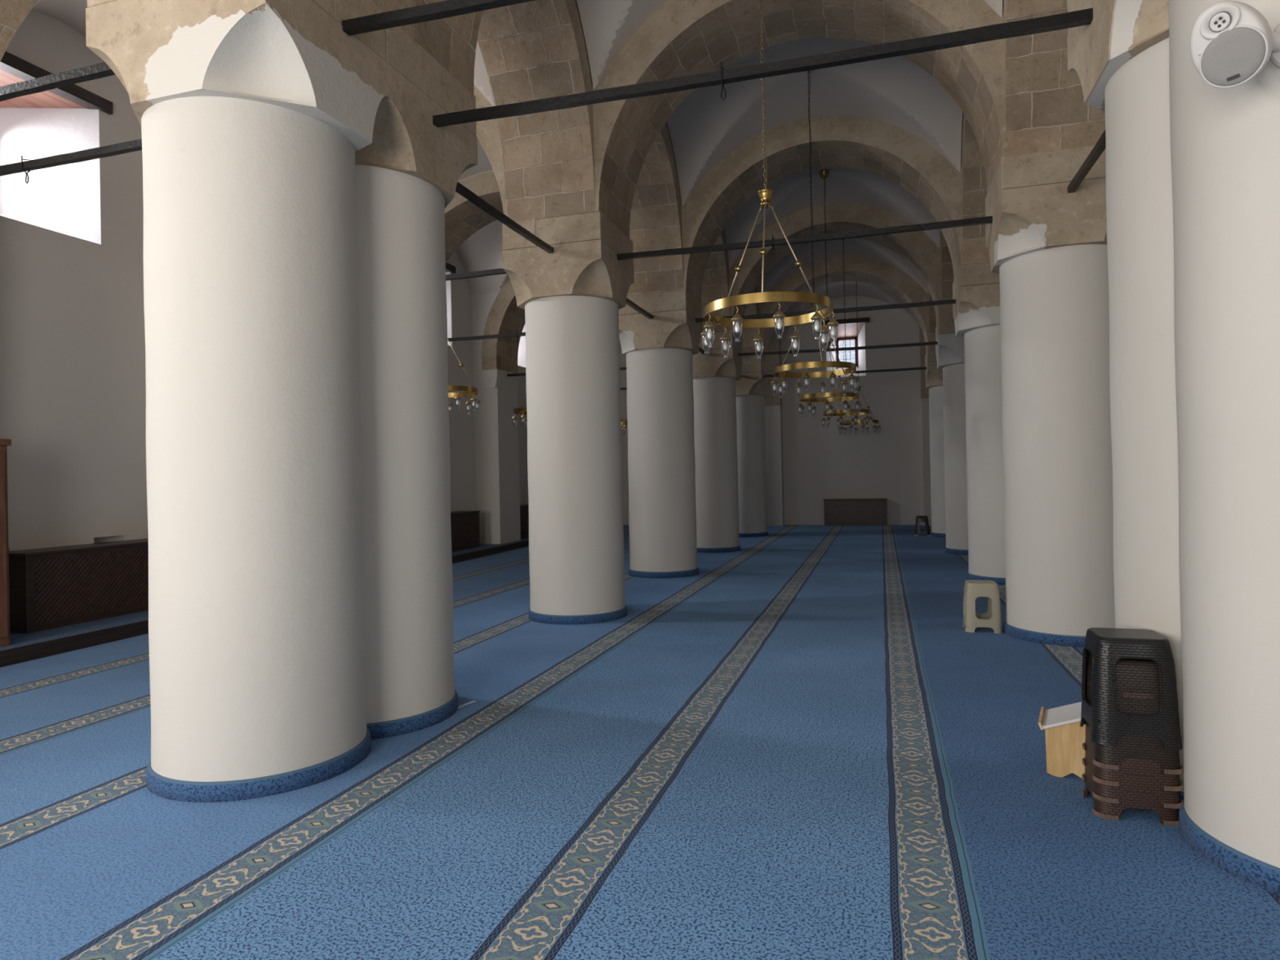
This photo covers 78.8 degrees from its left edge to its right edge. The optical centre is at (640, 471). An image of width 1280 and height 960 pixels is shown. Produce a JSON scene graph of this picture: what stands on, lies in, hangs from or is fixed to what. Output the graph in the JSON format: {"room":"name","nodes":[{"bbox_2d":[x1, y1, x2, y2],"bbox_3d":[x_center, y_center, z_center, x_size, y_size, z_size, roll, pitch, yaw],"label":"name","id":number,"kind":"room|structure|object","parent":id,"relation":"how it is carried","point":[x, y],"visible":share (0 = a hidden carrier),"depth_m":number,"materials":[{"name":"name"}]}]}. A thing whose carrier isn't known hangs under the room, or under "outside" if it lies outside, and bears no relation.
{"room":"mosque","nodes":[
{"label":"mosque","id":0,"kind":"room"},
{"bbox_2d":[31,0,494,106],"bbox_3d":[-3.950,-4.321,7.561,4.480,1.130,2.500,-1,0,17],"label":"ceiling","id":1,"kind":"structure","parent":0,"point":[72,13],"depth_m":8.01,"materials":[{"name":"paint"}]},
{"bbox_2d":[0,10,528,551],"bbox_3d":[-5.086,-1.944,11.660,0.200,7.200,25.700,-1,0,17],"label":"wall","id":2,"kind":"structure","parent":0,"point":[73,376],"depth_m":8.38,"materials":[{"name":"paint"}]},
{"bbox_2d":[0,51,112,244],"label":"window","id":3,"kind":"structure","parent":2,"relation":"in","point":[65,199],"depth_m":8.50,"materials":[{"name":"glass"}]},
{"bbox_2d":[445,262,456,346],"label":"window","id":4,"kind":"structure","parent":2,"relation":"in","point":[449,268],"depth_m":15.59,"materials":[{"name":"paint"}]},
{"bbox_2d":[473,368,520,544],"bbox_3d":[-3.128,-1.915,16.774,0.570,6.890,1.100,-1,0,17],"label":"pilaster","id":5,"kind":"object","parent":2,"relation":"attached to","point":[496,437],"visible":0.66,"depth_m":16.35,"materials":[{"name":"white paint"}]},
{"bbox_2d":[471,278,525,373],"bbox_3d":[-1.039,-3.795,16.128,4.980,3.220,1.000,-1,0,17],"label":"stone arch","id":6,"kind":"object","parent":5,"relation":"on","point":[495,313],"visible":0.15,"depth_m":16.31,"materials":[{"name":"paint"}]},
{"bbox_2d":[517,323,525,367],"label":"window","id":7,"kind":"structure","parent":2,"relation":"in","point":[522,348],"depth_m":19.05,"materials":[{"name":"paint"}]},
{"bbox_3d":[-6.443,-1.898,6.009,0.570,6.890,2.040,-1,0,17],"label":"pilaster","id":8,"kind":"object","parent":2,"relation":"attached to","visible":0},
{"bbox_2d":[0,0,38,61],"bbox_3d":[-4.354,-3.778,5.363,4.980,3.220,1.940,-1,0,17],"label":"stone arch","id":9,"kind":"object","parent":8,"relation":"on","point":[13,13],"visible":0.13,"depth_m":6.60,"materials":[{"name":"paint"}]},
{"bbox_3d":[-5.275,-1.904,9.803,0.570,6.890,1.100,-1,0,17],"label":"pilaster","id":10,"kind":"object","parent":2,"relation":"attached to","visible":0},
{"bbox_2d":[473,85,534,237],"bbox_3d":[-3.186,-3.784,9.157,4.980,3.220,1.000,-1,0,17],"label":"stone arch","id":11,"kind":"object","parent":10,"relation":"on","point":[487,132],"visible":0.1,"depth_m":8.12,"materials":[{"name":"paint"}]},
{"bbox_3d":[-4.201,-1.909,13.289,0.570,6.890,1.100,-1,0,17],"label":"pilaster","id":12,"kind":"object","parent":2,"relation":"attached to","visible":0},
{"bbox_2d":[444,170,503,262],"bbox_3d":[-2.112,-3.790,12.643,4.980,3.220,1.000,-1,0,17],"label":"stone arch","id":13,"kind":"object","parent":12,"relation":"on","point":[463,218],"visible":0.13,"depth_m":12.65,"materials":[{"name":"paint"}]},
{"bbox_2d":[0,537,528,650],"bbox_3d":[-4.457,1.513,11.472,1.170,0.001,25.700,-1,0,17],"label":"floor","id":14,"kind":"structure","parent":0,"point":[16,639],"depth_m":7.55,"materials":[{"name":"wood"}]},
{"bbox_2d":[0,438,11,647],"bbox_3d":[-5.796,0.616,6.345,0.355,1.800,1.075,-1,0,17],"label":"tall cabinet","id":15,"kind":"object","parent":14,"relation":"on","point":[4,548],"visible":1,"depth_m":6.74,"materials":[{"name":"brown wood"}]},
{"bbox_2d":[8,537,148,633],"bbox_3d":[-5.738,1.146,8.203,0.460,0.755,1.730,-1,0,17],"label":"radiator cover","id":16,"kind":"object","parent":14,"relation":"on","point":[52,587],"visible":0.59,"depth_m":7.81,"materials":[{"name":"brown wood"}]},
{"bbox_2d":[450,510,479,551],"bbox_3d":[-3.689,1.148,14.907,0.430,0.730,1.750,-1,0,17],"label":"radiator cover","id":17,"kind":"object","parent":14,"relation":"on","point":[464,524],"visible":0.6,"depth_m":15.15,"materials":[{"name":"brown wood"}]},
{"bbox_2d":[520,504,528,538],"bbox_3d":[-2.659,1.143,18.252,0.430,0.730,1.910,-1,0,17],"label":"radiator cover","id":18,"kind":"object","parent":14,"relation":"on","point":[524,508],"visible":0.13,"depth_m":17.67,"materials":[{"name":"brown wood"}]},
{"bbox_2d":[457,139,493,181],"bbox_3d":[-2.899,-4.327,10.976,4.480,1.130,2.647,-1,0,17],"label":"ceiling","id":19,"kind":"structure","parent":0,"point":[483,165],"depth_m":12.07,"materials":[{"name":"paint"}]},
{"bbox_2d":[447,338,480,415],"bbox_3d":[-2.822,-2.854,10.951,1.008,4.053,1.056,-1,0,-2],"label":"chandelier","id":20,"kind":"object","parent":19,"relation":"hanging from","point":[472,391],"visible":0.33,"depth_m":11.00,"materials":[{"name":"gold metal"}]},
{"bbox_2d":[456,219,509,294],"bbox_3d":[-1.826,-4.332,14.461,4.480,1.130,2.647,-1,0,17],"label":"ceiling","id":21,"kind":"structure","parent":0,"point":[482,251],"depth_m":15.83,"materials":[{"name":"paint"}]},
{"bbox_2d":[511,400,527,427],"bbox_3d":[-1.920,-2.856,14.492,1.056,4.053,1.008,-1,0,12],"label":"chandelier","id":22,"kind":"object","parent":21,"relation":"hanging from","point":[522,411],"visible":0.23,"depth_m":14.28,"materials":[{"name":"gold metal"}]},
{"bbox_2d":[534,211,595,219],"bbox_3d":[-0.810,-4.021,8.425,1.000,2.850,0.996,-1,0,17],"label":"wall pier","id":23,"kind":"object","parent":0,"point":[593,211],"visible":0.1,"depth_m":7.90,"materials":[{"name":"beige stone"}]},
{"bbox_2d":[0,524,1279,959],"bbox_3d":[2.105,1.502,9.451,14.900,0.001,25.900,-1,0,17],"label":"floor","id":24,"kind":"structure","parent":0,"point":[797,745],"depth_m":3.49,"materials":[{"name":"carpet"}]},
{"bbox_2d":[85,0,387,802],"bbox_3d":[-2.054,-0.514,4.215,1.134,4.150,1.090,-1,0,17],"label":"column","id":25,"kind":"structure","parent":24,"relation":"on","point":[253,117],"depth_m":3.77,"materials":[{"name":"white paint"}]},
{"bbox_2d":[0,62,115,101],"bbox_3d":[-4.441,-2.322,4.952,3.935,0.067,0.052,-1,0,17],"label":"rod","id":26,"kind":"object","parent":25,"relation":"attached to","point":[100,70],"visible":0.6,"depth_m":4.64,"materials":[{"name":"black metal"}]},
{"bbox_2d":[371,0,482,93],"bbox_3d":[0.289,-4.064,3.933,4.745,2.850,1.940,-1,0,17],"label":"stone arch","id":27,"kind":"object","parent":25,"relation":"on","point":[451,42],"visible":0.62,"depth_m":5.08,"materials":[{"name":"beige stone"}]},
{"bbox_2d":[341,0,536,35],"bbox_3d":[0.203,-2.324,3.533,3.715,0.119,0.052,-1,0,17],"label":"rod","id":28,"kind":"object","parent":25,"relation":"attached to","point":[448,8],"visible":0.94,"depth_m":3.92,"materials":[{"name":"black metal"}]},
{"bbox_2d":[0,539,528,667],"bbox_3d":[-4.084,1.574,11.359,0.181,0.142,25.707,-1,0,16],"label":"raised platform edge","id":29,"kind":"structure","parent":24,"relation":"on","point":[52,647],"depth_m":7.28,"materials":[{"name":"brown wood"}]},
{"bbox_2d":[355,26,477,739],"bbox_3d":[-1.777,-0.516,5.038,1.090,4.150,1.076,-1,0,17],"label":"column","id":30,"kind":"structure","parent":24,"relation":"on","point":[406,180],"depth_m":4.67,"materials":[{"name":"white paint"}]},
{"bbox_2d":[0,138,142,183],"bbox_3d":[-4.187,-2.303,5.774,3.935,0.203,0.070,-1,0,17],"label":"rod","id":31,"kind":"object","parent":30,"relation":"attached to","point":[28,166],"visible":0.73,"depth_m":5.77,"materials":[{"name":"black metal"}]},
{"bbox_2d":[455,181,553,253],"bbox_3d":[-1.280,-2.252,6.708,0.052,0.077,2.515,-1,0,17],"label":"rod","id":32,"kind":"object","parent":30,"relation":"attached to","point":[460,189],"visible":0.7,"depth_m":6.83,"materials":[{"name":"black metal"}]},
{"bbox_2d":[477,0,595,221],"bbox_3d":[-1.325,-4.018,6.753,0.980,2.850,3.400,-1,0,17],"label":"stone arch","id":33,"kind":"object","parent":30,"relation":"on","point":[533,50],"visible":0.59,"depth_m":7.75,"materials":[{"name":"beige stone"}]},
{"bbox_2d":[432,8,1093,127],"bbox_3d":[0.456,-2.171,4.345,3.715,0.203,0.070,-1,0,17],"label":"rod","id":34,"kind":"object","parent":30,"relation":"attached to","point":[1082,17],"visible":0.97,"depth_m":4.23,"materials":[{"name":"black metal"}]},
{"bbox_2d":[457,700,475,708],"bbox_3d":[-1.166,1.538,5.139,0.198,0.004,0.062,-1,0,-44],"label":"wire loop","id":35,"kind":"object","parent":24,"relation":"on","point":[473,700],"visible":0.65,"depth_m":5.15,"materials":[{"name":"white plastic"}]},
{"bbox_2d":[502,211,634,624],"bbox_3d":[-0.726,-0.521,8.454,1.090,4.150,1.090,-1,0,17],"label":"column","id":36,"kind":"structure","parent":24,"relation":"on","point":[571,297],"depth_m":8.00,"materials":[{"name":"white paint"}]},
{"bbox_2d":[445,268,506,280],"bbox_3d":[-3.138,-2.199,9.176,3.935,0.067,0.052,-1,0,17],"label":"rod","id":37,"kind":"object","parent":36,"relation":"attached to","point":[497,271],"visible":0.18,"depth_m":8.77,"materials":[{"name":"black metal"}]},
{"bbox_2d":[626,297,653,319],"bbox_3d":[-0.219,-2.257,10.154,0.052,0.078,2.597,-1,0,17],"label":"rod","id":38,"kind":"object","parent":36,"relation":"attached to","point":[628,302],"visible":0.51,"depth_m":10.72,"materials":[{"name":"black metal"}]},
{"bbox_2d":[626,121,683,295],"bbox_3d":[-0.273,-4.023,10.168,0.980,2.850,3.547,-1,0,17],"label":"stone arch","id":39,"kind":"object","parent":36,"relation":"on","point":[655,216],"visible":0.15,"depth_m":11.22,"materials":[{"name":"beige stone"}]},
{"bbox_2d":[618,289,702,577],"bbox_3d":[0.318,-0.527,11.860,1.099,4.150,1.090,-1,0,17],"label":"column","id":40,"kind":"structure","parent":24,"relation":"on","point":[659,351],"depth_m":11.41,"materials":[{"name":"white paint"}]},
{"bbox_2d":[447,331,525,342],"bbox_3d":[-2.073,-2.189,12.633,3.935,0.203,0.070,-1,0,17],"label":"rod","id":41,"kind":"object","parent":40,"relation":"attached to","point":[519,334],"visible":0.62,"depth_m":12.74,"materials":[{"name":"black metal"}]},
{"bbox_2d":[695,298,955,322],"bbox_3d":[2.571,-2.311,11.224,3.715,0.082,0.052,-1,0,17],"label":"rod","id":42,"kind":"object","parent":40,"relation":"attached to","point":[945,301],"visible":0.69,"depth_m":11.04,"materials":[{"name":"black metal"}]},
{"bbox_2d":[692,333,742,552],"bbox_3d":[1.398,-0.532,15.368,1.099,4.150,1.090,-1,0,17],"label":"column","id":43,"kind":"structure","parent":24,"relation":"on","point":[715,376],"depth_m":14.90,"materials":[{"name":"white paint"}]},
{"bbox_2d":[506,367,626,376],"bbox_3d":[-0.998,-2.100,16.118,3.935,0.067,0.052,-1,0,17],"label":"rod","id":44,"kind":"object","parent":43,"relation":"attached to","point":[620,368],"visible":0.12,"depth_m":16.59,"materials":[{"name":"black metal"}]},
{"bbox_2d":[698,346,706,355],"bbox_3d":[0.854,-2.264,13.639,0.052,0.077,2.597,-1,0,17],"label":"rod","id":45,"kind":"object","parent":43,"relation":"attached to","point":[700,350],"visible":0.23,"depth_m":14.51,"materials":[{"name":"black metal"}]},
{"bbox_2d":[701,228,729,334],"bbox_3d":[0.800,-4.029,13.654,0.980,2.850,3.547,-1,0,17],"label":"stone arch","id":46,"kind":"object","parent":43,"relation":"on","point":[715,286],"visible":0.08,"depth_m":14.69,"materials":[{"name":"beige stone"}]},
{"bbox_2d":[728,203,942,341],"bbox_3d":[3.603,-4.080,14.698,4.745,2.850,1.000,-1,0,17],"label":"stone arch","id":47,"kind":"object","parent":43,"relation":"on","point":[917,248],"visible":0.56,"depth_m":14.33,"materials":[{"name":"beige stone"}]},
{"bbox_2d":[737,341,937,355],"bbox_3d":[3.645,-2.317,14.709,3.715,0.079,0.052,-1,0,17],"label":"rod","id":48,"kind":"object","parent":43,"relation":"attached to","point":[934,343],"visible":0.88,"depth_m":14.62,"materials":[{"name":"black metal"}]},
{"bbox_2d":[735,360,768,537],"bbox_3d":[2.487,-0.538,18.873,1.099,4.150,1.090,-1,0,17],"label":"column","id":49,"kind":"structure","parent":24,"relation":"on","point":[751,389],"depth_m":18.38,"materials":[{"name":"white paint"}]},
{"bbox_2d":[741,287,759,360],"bbox_3d":[1.873,-4.034,17.139,0.980,2.850,3.547,-1,0,17],"label":"stone arch","id":50,"kind":"object","parent":49,"relation":"on","point":[748,335],"visible":0.02,"depth_m":18.27,"materials":[{"name":"beige stone"}]},
{"bbox_2d":[771,326,778,335],"bbox_3d":[3.033,-4.040,20.907,0.980,2.850,4.139,-1,0,17],"label":"stone arch","id":51,"kind":"object","parent":49,"relation":"on","point":[774,333],"visible":0.02,"depth_m":21.96,"materials":[{"name":"beige stone"}]},
{"bbox_2d":[764,366,926,377],"bbox_3d":[4.718,-2.323,18.195,3.715,0.082,0.052,-1,0,17],"label":"rod","id":52,"kind":"object","parent":49,"relation":"attached to","point":[925,367],"visible":0.49,"depth_m":17.90,"materials":[{"name":"black metal"}]},
{"bbox_2d":[822,497,886,525],"bbox_3d":[5.932,1.113,21.592,1.695,0.735,0.240,-1,0,17],"label":"radiator cover","id":53,"kind":"object","parent":24,"relation":"on","point":[837,512],"visible":1,"depth_m":21.51,"materials":[{"name":"brown wood"}]},
{"bbox_2d":[914,515,930,535],"bbox_3d":[6.432,1.231,17.828,0.332,0.445,0.332,-1,0,17],"label":"plastic stool","id":54,"kind":"object","parent":24,"relation":"on","point":[919,519],"visible":1,"depth_m":17.71,"materials":[{"name":"black plastic"}]},
{"bbox_2d":[924,348,946,537],"bbox_3d":[7.022,-0.636,17.497,1.090,4.150,1.090,-1,0,17],"label":"column","id":55,"kind":"structure","parent":24,"relation":"on","point":[934,376],"depth_m":17.27,"materials":[{"name":"white paint"}]},
{"bbox_2d":[757,255,929,364],"bbox_3d":[4.676,-4.086,18.184,4.745,2.850,1.000,-1,0,17],"label":"stone arch","id":56,"kind":"object","parent":55,"relation":"on","point":[884,275],"visible":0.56,"depth_m":17.79,"materials":[{"name":"beige stone"}]},
{"bbox_2d":[935,316,968,555],"bbox_3d":[5.941,-0.630,13.980,1.092,4.150,1.090,-1,0,17],"label":"column","id":57,"kind":"structure","parent":24,"relation":"on","point":[949,348],"depth_m":13.71,"materials":[{"name":"white paint"}]},
{"bbox_2d":[928,293,936,349],"bbox_3d":[6.407,-4.132,15.743,0.980,2.850,3.547,-1,0,17],"label":"stone arch","id":58,"kind":"object","parent":57,"relation":"on","point":[932,319],"visible":0.03,"depth_m":17.09,"materials":[{"name":"beige stone"}]},
{"bbox_2d":[940,230,954,317],"bbox_3d":[5.334,-4.127,12.258,0.980,2.850,3.547,-1,0,17],"label":"stone arch","id":59,"kind":"object","parent":57,"relation":"on","point":[947,271],"visible":0.06,"depth_m":13.57,"materials":[{"name":"beige stone"}]},
{"bbox_2d":[952,262,1005,585],"bbox_3d":[4.865,-0.625,10.461,1.107,4.150,1.090,-1,0,17],"label":"column","id":60,"kind":"structure","parent":24,"relation":"on","point":[975,289],"depth_m":10.15,"materials":[{"name":"white paint"}]},
{"bbox_2d":[681,115,963,304],"bbox_3d":[2.530,-4.075,11.213,4.745,2.850,1.000,-1,0,17],"label":"stone arch","id":61,"kind":"object","parent":60,"relation":"on","point":[893,153],"visible":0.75,"depth_m":10.96,"materials":[{"name":"beige stone"}]},
{"bbox_2d":[960,111,990,264],"bbox_3d":[4.261,-4.121,8.772,0.980,2.850,3.547,-1,0,17],"label":"stone arch","id":62,"kind":"object","parent":60,"relation":"on","point":[974,184],"visible":0.14,"depth_m":10.03,"materials":[{"name":"beige stone"}]},
{"bbox_2d":[962,579,1002,633],"bbox_3d":[3.176,1.247,7.264,0.318,0.445,0.318,-1,0,17],"label":"plastic stool","id":63,"kind":"object","parent":24,"relation":"on","point":[973,588],"visible":1,"depth_m":7.15,"materials":[{"name":"beige plastic"}]},
{"bbox_2d":[985,144,1115,647],"bbox_3d":[3.783,-0.619,6.975,1.090,4.150,1.090,-1,0,17],"label":"column","id":64,"kind":"structure","parent":24,"relation":"on","point":[1046,244],"depth_m":6.55,"materials":[{"name":"white paint"}]},
{"bbox_2d":[592,0,1006,238],"bbox_3d":[1.457,-4.069,7.727,4.745,2.850,1.000,-1,0,17],"label":"stone arch","id":65,"kind":"object","parent":64,"relation":"on","point":[682,37],"visible":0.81,"depth_m":7.66,"materials":[{"name":"beige stone"}]},
{"bbox_2d":[617,216,992,260],"bbox_3d":[1.499,-2.267,7.738,3.715,0.203,0.070,-1,0,17],"label":"rod","id":66,"kind":"object","parent":64,"relation":"attached to","point":[987,220],"visible":0.94,"depth_m":7.66,"materials":[{"name":"black metal"}]},
{"bbox_2d":[1003,0,1105,155],"bbox_3d":[3.209,-4.116,5.357,0.980,2.850,3.400,-1,0,17],"label":"stone arch","id":67,"kind":"object","parent":64,"relation":"on","point":[1046,109],"visible":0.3,"depth_m":6.55,"materials":[{"name":"beige stone"}]},
{"bbox_2d":[1066,129,1106,193],"bbox_3d":[3.216,-2.349,5.323,0.052,0.079,2.515,-1,0,17],"label":"rod","id":68,"kind":"object","parent":64,"relation":"attached to","point":[1100,146],"visible":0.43,"depth_m":5.88,"materials":[{"name":"black metal"}]},
{"bbox_2d":[1038,702,1085,779],"bbox_3d":[2.131,1.309,3.867,0.269,0.333,0.296,-1,0,30],"label":"book stand","id":69,"kind":"object","parent":24,"relation":"on","point":[1064,735],"visible":0.74,"depth_m":3.77,"materials":[{"name":"brown wood"}]},
{"bbox_2d":[1066,0,1183,799],"bbox_3d":[2.738,-0.614,3.582,1.090,4.150,1.140,-1,0,17],"label":"column","id":70,"kind":"structure","parent":24,"relation":"on","point":[1120,60],"depth_m":3.51,"materials":[{"name":"white paint"}]},
{"bbox_2d":[1081,773,1178,826],"bbox_3d":[2.136,1.246,3.409,0.334,0.455,0.297,-1,0,17],"label":"plastic stool","id":71,"kind":"object","parent":24,"relation":"on","point":[1129,799],"visible":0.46,"depth_m":3.29,"materials":[{"name":"brown plastic"}]},
{"bbox_2d":[1081,756,1182,808],"bbox_3d":[2.136,1.173,3.409,0.334,0.455,0.297,-1,0,17],"label":"plastic stool","id":72,"kind":"object","parent":71,"relation":"on","point":[1129,782],"visible":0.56,"depth_m":3.29,"materials":[{"name":"brown plastic"}]},
{"bbox_2d":[1082,680,1183,791],"bbox_3d":[2.137,1.101,3.409,0.334,0.455,0.297,-1,0,17],"label":"plastic stool","id":73,"kind":"object","parent":72,"relation":"on","point":[1135,766],"visible":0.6,"depth_m":3.29,"materials":[{"name":"brown plastic"}]},
{"bbox_2d":[1082,653,1183,774],"bbox_3d":[2.137,1.031,3.409,0.334,0.455,0.297,-1,0,17],"label":"plastic stool","id":74,"kind":"object","parent":73,"relation":"on","point":[1138,675],"visible":0.61,"depth_m":3.29,"materials":[{"name":"brown plastic"}]},
{"bbox_2d":[1080,627,1182,750],"bbox_3d":[2.128,0.931,3.407,0.338,0.449,0.305,-1,0,17],"label":"plastic stool","id":75,"kind":"object","parent":74,"relation":"on","point":[1107,646],"visible":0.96,"depth_m":3.30,"materials":[{"name":"black plastic"}]},
{"bbox_2d":[1168,0,1279,896],"bbox_3d":[2.607,-0.614,2.955,1.089,4.150,1.064,-1,0,17],"label":"column","id":76,"kind":"structure","parent":24,"relation":"on","point":[1225,142],"depth_m":2.85,"materials":[{"name":"white paint"}]},
{"bbox_2d":[1189,0,1279,88],"bbox_3d":[2.041,-1.432,2.636,0.386,0.298,0.225,-1,0,-26],"label":"wall speaker","id":77,"kind":"object","parent":76,"relation":"attached to","point":[1232,42],"visible":1,"depth_m":2.56,"materials":[{"name":"grey plastic"}]},
{"bbox_2d":[1200,26,1266,86],"bbox_3d":[1.951,-1.367,2.568,0.085,0.162,0.172,-1,0,-41],"label":"grille","id":78,"kind":"object","parent":77,"relation":"attached to","point":[1231,56],"depth_m":2.56,"materials":[{"name":"white plastic"}]},
{"bbox_2d":[619,295,923,524],"bbox_3d":[5.814,-2.117,21.749,14.700,7.200,0.001,-1,0,17],"label":"wall","id":79,"kind":"structure","parent":0,"point":[820,463],"depth_m":21.66,"materials":[{"name":"paint"}]},
{"bbox_2d":[764,329,784,525],"bbox_3d":[3.503,-1.963,22.288,1.000,7.010,0.370,-1,0,17],"label":"pilaster","id":80,"kind":"object","parent":79,"relation":"attached to","point":[772,403],"visible":0.41,"depth_m":22.03,"materials":[{"name":"white paint"}]},
{"bbox_2d":[797,377,860,417],"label":"chandelier","id":81,"kind":"object","parent":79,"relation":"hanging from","point":[847,396],"depth_m":12.78,"materials":[{"name":"gold metal"}]},
{"bbox_2d":[822,317,869,377],"bbox_3d":[5.855,-3.461,22.197,1.310,1.610,0.975,-1,0,17],"label":"window","id":82,"kind":"structure","parent":79,"relation":"in","point":[851,324],"depth_m":22.12,"materials":[{"name":"paint"}]},
{"bbox_2d":[839,340,855,361],"bbox_3d":[5.990,-3.472,22.653,0.560,0.810,0.015,-1,0,17],"label":"grille","id":83,"kind":"object","parent":82,"relation":"attached to","point":[843,345],"depth_m":22.64,"materials":[{"name":"white metal"}]},
{"bbox_2d":[821,398,872,428],"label":"chandelier","id":84,"kind":"object","parent":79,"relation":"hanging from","point":[841,413],"depth_m":16.28,"materials":[{"name":"gold metal"}]},
{"bbox_2d":[838,412,880,435],"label":"chandelier","id":85,"kind":"object","parent":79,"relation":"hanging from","point":[860,422],"depth_m":19.61,"materials":[{"name":"gold metal"}]},
{"bbox_2d":[856,386,870,409],"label":"chandelier","id":86,"kind":"object","parent":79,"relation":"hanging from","point":[859,389],"depth_m":19.76,"materials":[{"name":"gold metal"}]},
{"bbox_2d":[919,325,931,525],"bbox_3d":[8.037,-2.061,20.892,1.000,7.010,0.370,-1,0,17],"label":"pilaster","id":87,"kind":"object","parent":79,"relation":"attached to","point":[924,393],"visible":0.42,"depth_m":20.83,"materials":[{"name":"white paint"}]},
{"bbox_2d":[576,0,1002,88],"bbox_3d":[0.935,-4.427,6.056,3.745,1.130,2.500,-1,0,17],"label":"ceiling","id":88,"kind":"structure","parent":0,"point":[607,25],"depth_m":7.51,"materials":[{"name":"paint"}]},
{"bbox_2d":[700,0,839,359],"bbox_3d":[0.933,-2.952,5.955,1.008,4.053,1.056,-1,0,0],"label":"chandelier","id":89,"kind":"object","parent":88,"relation":"hanging from","point":[737,322],"visible":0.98,"depth_m":5.91,"materials":[{"name":"gold metal"}]},
{"bbox_2d":[666,37,962,206],"bbox_3d":[1.986,-4.432,9.472,3.745,1.130,2.647,-1,0,17],"label":"ceiling","id":90,"kind":"structure","parent":0,"point":[704,128],"depth_m":10.09,"materials":[{"name":"paint"}]},
{"bbox_2d":[807,71,813,235],"label":"chain","id":91,"kind":"object","parent":90,"relation":"hanging from","point":[807,71],"depth_m":9.45,"materials":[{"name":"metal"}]},
{"bbox_2d":[771,331,859,398],"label":"chandelier","id":92,"kind":"object","parent":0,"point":[851,367],"depth_m":9.35,"materials":[{"name":"gold metal"}]},
{"bbox_2d":[724,167,940,269],"bbox_3d":[3.059,-4.438,12.957,3.745,1.130,2.647,-1,0,17],"label":"ceiling","id":93,"kind":"structure","parent":0,"point":[791,194],"depth_m":13.64,"materials":[{"name":"paint"}]},
{"bbox_2d":[818,169,829,233],"label":"chain","id":94,"kind":"object","parent":93,"relation":"hanging from","point":[824,174],"depth_m":12.94,"materials":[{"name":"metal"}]},
{"bbox_2d":[755,238,928,306],"bbox_3d":[4.133,-4.443,16.443,3.745,1.130,2.647,-1,0,17],"label":"ceiling","id":95,"kind":"structure","parent":0,"point":[785,266],"depth_m":17.26,"materials":[{"name":"paint"}]},
{"bbox_2d":[840,239,844,308],"label":"chain","id":96,"kind":"object","parent":95,"relation":"hanging from","point":[841,239],"depth_m":16.40,"materials":[{"name":"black metal"}]},
{"bbox_2d":[779,280,919,337],"bbox_3d":[5.293,-4.449,20.211,3.745,1.130,3.239,-1,0,17],"label":"ceiling","id":97,"kind":"structure","parent":0,"point":[835,290],"depth_m":21.11,"materials":[{"name":"paint"}]},
{"bbox_3d":[-0.752,-4.338,17.947,4.480,1.130,2.647,-1,0,17],"label":"ceiling","id":98,"kind":"structure","parent":0,"visible":0},
{"bbox_2d":[620,391,627,434],"bbox_3d":[-0.569,-2.867,17.895,1.056,4.053,1.008,-1,0,-4],"label":"chandelier","id":99,"kind":"object","parent":98,"relation":"hanging from","point":[624,421],"visible":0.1,"depth_m":17.45,"materials":[{"name":"gold metal"}]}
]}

